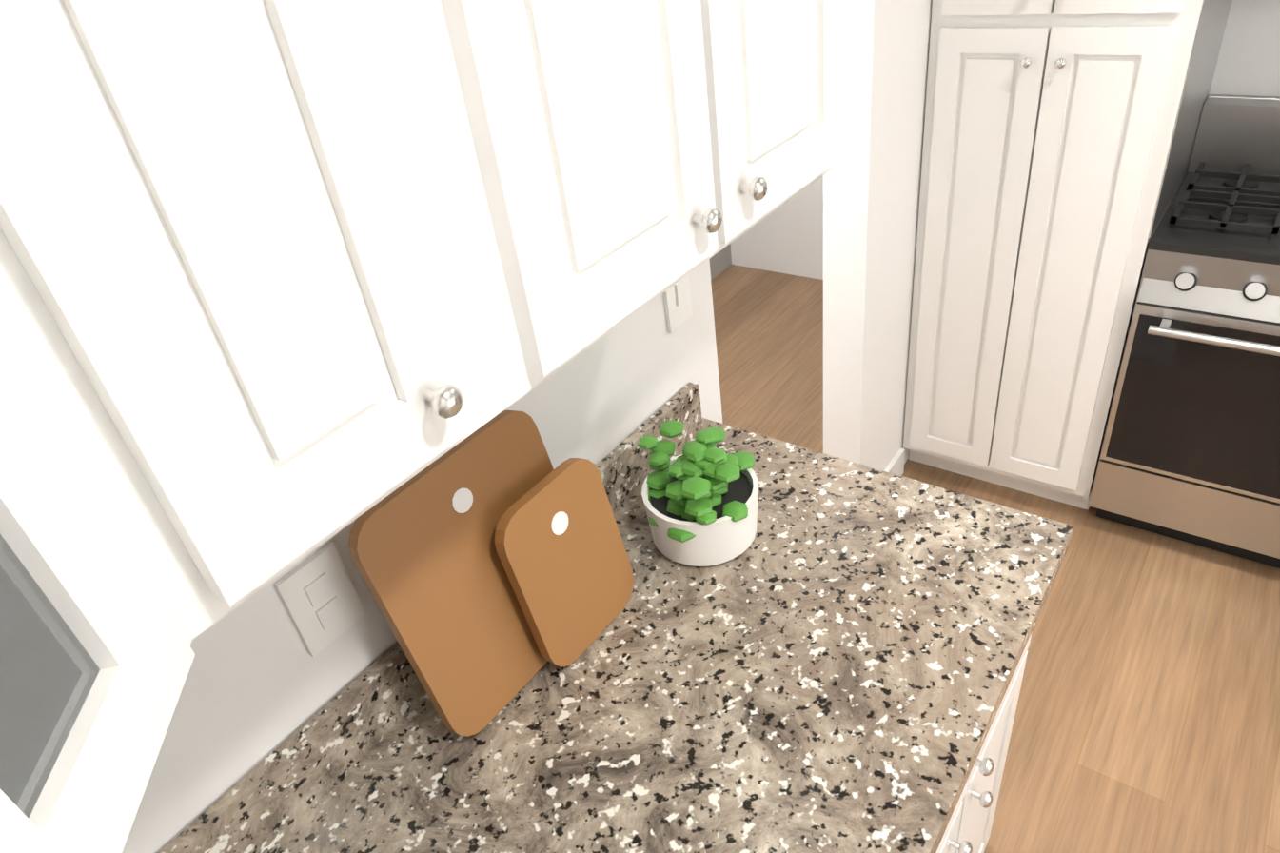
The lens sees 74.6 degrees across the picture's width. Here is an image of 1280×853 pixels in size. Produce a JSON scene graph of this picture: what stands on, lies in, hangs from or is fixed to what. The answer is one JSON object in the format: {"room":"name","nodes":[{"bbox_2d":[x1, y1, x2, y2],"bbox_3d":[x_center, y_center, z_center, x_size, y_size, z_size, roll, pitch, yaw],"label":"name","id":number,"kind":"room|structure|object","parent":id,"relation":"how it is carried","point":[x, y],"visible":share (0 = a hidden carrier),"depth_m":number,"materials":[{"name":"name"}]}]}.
{"room":"kitchen","nodes":[
{"label":"kitchen","id":0,"kind":"room"},
{"bbox_2d":[121,0,932,852],"bbox_3d":[0.126,-0.358,1.618,0.120,2.440,3.500,17,42,33],"label":"wall","id":1,"kind":"structure","parent":0,"point":[261,681],"depth_m":1.51,"materials":[{"name":"white paint"}]},
{"bbox_2d":[274,541,365,656],"bbox_3d":[-0.381,0.209,1.009,0.010,0.120,0.080,17,42,33],"label":"electrical outlet plate","id":2,"kind":"object","parent":1,"relation":"attached to","point":[320,599],"visible":1,"depth_m":1.00,"materials":[{"name":"white plastic"}]},
{"bbox_2d":[157,382,706,852],"bbox_3d":[-0.343,0.359,1.120,0.020,0.100,1.542,17,42,33],"label":"backsplash","id":3,"kind":"structure","parent":1,"relation":"attached to","point":[257,810],"depth_m":1.06,"materials":[{"name":"beige stone"}]},
{"bbox_2d":[510,0,844,354],"bbox_3d":[-0.101,-0.616,0.742,0.326,0.971,0.665,17,42,33],"label":"upper cabinet","id":4,"kind":"object","parent":1,"relation":"attached to","point":[667,130],"depth_m":0.80,"materials":[{"name":"white paint"}]},
{"bbox_2d":[663,274,692,332],"bbox_3d":[0.067,-0.233,1.465,0.012,0.120,0.070,17,42,33],"label":"switch plate","id":5,"kind":"object","parent":1,"relation":"attached to","point":[678,303],"visible":0.75,"depth_m":1.47,"materials":[{"name":"white plastic"}]},
{"bbox_2d":[884,448,905,475],"bbox_3d":[2.271,1.222,0.933,7.460,0.100,3.514,17,42,33],"label":"baseboard","id":6,"kind":"structure","parent":1,"relation":"attached to","point":[896,465],"depth_m":2.79,"materials":[{"name":"white paint"}]},
{"bbox_2d":[708,175,823,279],"bbox_3d":[-0.110,-0.891,2.444,1.420,2.440,3.390,17,42,33],"label":"wall","id":7,"kind":"structure","parent":0,"point":[787,237],"depth_m":4.16,"materials":[{"name":"white paint"}]},
{"bbox_2d":[710,264,1279,852],"bbox_3d":[3.541,0.056,2.497,7.700,0.060,8.500,17,42,33],"label":"floor","id":8,"kind":"structure","parent":0,"point":[1147,716],"depth_m":2.13,"materials":[{"name":"brown wood"}]},
{"bbox_2d":[938,637,1030,852],"bbox_3d":[0.224,0.655,1.509,0.657,0.880,0.752,17,42,33],"label":"base cabinet","id":9,"kind":"object","parent":8,"relation":"on","point":[970,832],"depth_m":1.37,"materials":[{"name":"white paint"}]},
{"bbox_2d":[264,418,1073,852],"bbox_3d":[-0.068,0.496,0.985,0.676,0.040,1.592,17,42,33],"label":"countertop","id":10,"kind":"structure","parent":9,"relation":"on","point":[839,682],"depth_m":1.10,"materials":[{"name":"beige stone"}]},
{"bbox_2d":[348,410,633,736],"bbox_3d":[-0.171,0.184,1.112,0.125,0.346,0.340,17,42,33],"label":"cutting boards","id":11,"kind":"object","parent":10,"relation":"on","point":[490,559],"visible":0.98,"depth_m":1.09,"materials":[{"name":"brown wood"}]},
{"bbox_2d":[637,419,758,566],"bbox_3d":[0.093,0.103,1.323,0.201,0.180,0.198,17,42,33],"label":"herb pot","id":12,"kind":"object","parent":10,"relation":"on","point":[699,494],"visible":1,"depth_m":1.28,"materials":[{"name":"leaf"},{"name":"white ceramic"},{"name":"soil"}]},
{"bbox_2d":[903,0,1232,510],"bbox_3d":[1.165,-0.905,2.191,0.646,2.436,0.696,17,42,33],"label":"pantry cabinet","id":13,"kind":"object","parent":8,"relation":"on","point":[1059,136],"visible":0.98,"depth_m":2.17,"materials":[{"name":"white paint"}]},
{"bbox_2d":[1088,94,1279,568],"bbox_3d":[1.746,-0.195,2.218,0.755,1.102,0.717,17,42,33],"label":"range","id":14,"kind":"object","parent":8,"relation":"on","point":[1191,450],"visible":1,"depth_m":2.17,"materials":[{"name":"silver metal"}]},
{"bbox_2d":[1208,0,1279,96],"bbox_3d":[3.624,-0.434,0.968,6.160,2.440,0.150,17,42,33],"label":"wall","id":15,"kind":"structure","parent":0,"point":[1248,63],"depth_m":2.24,"materials":[{"name":"white paint"}]},
{"bbox_3d":[1.541,1.352,-1.181,6.280,2.440,0.120,17,42,33],"label":"wall","id":16,"kind":"structure","parent":0,"visible":0},
{"bbox_2d":[0,0,392,852],"bbox_3d":[-0.530,-0.089,0.122,0.575,0.910,0.575,17,42,33],"label":"upper cabinet","id":17,"kind":"object","parent":16,"relation":"attached to","point":[285,285],"depth_m":0.44,"materials":[{"name":"white paint"}]},
{"bbox_2d":[209,0,578,492],"bbox_3d":[-0.376,-0.345,0.408,0.383,0.971,0.354,17,42,33],"label":"upper cabinet","id":18,"kind":"object","parent":16,"relation":"attached to","point":[400,136],"depth_m":0.59,"materials":[{"name":"white paint"}]}
]}

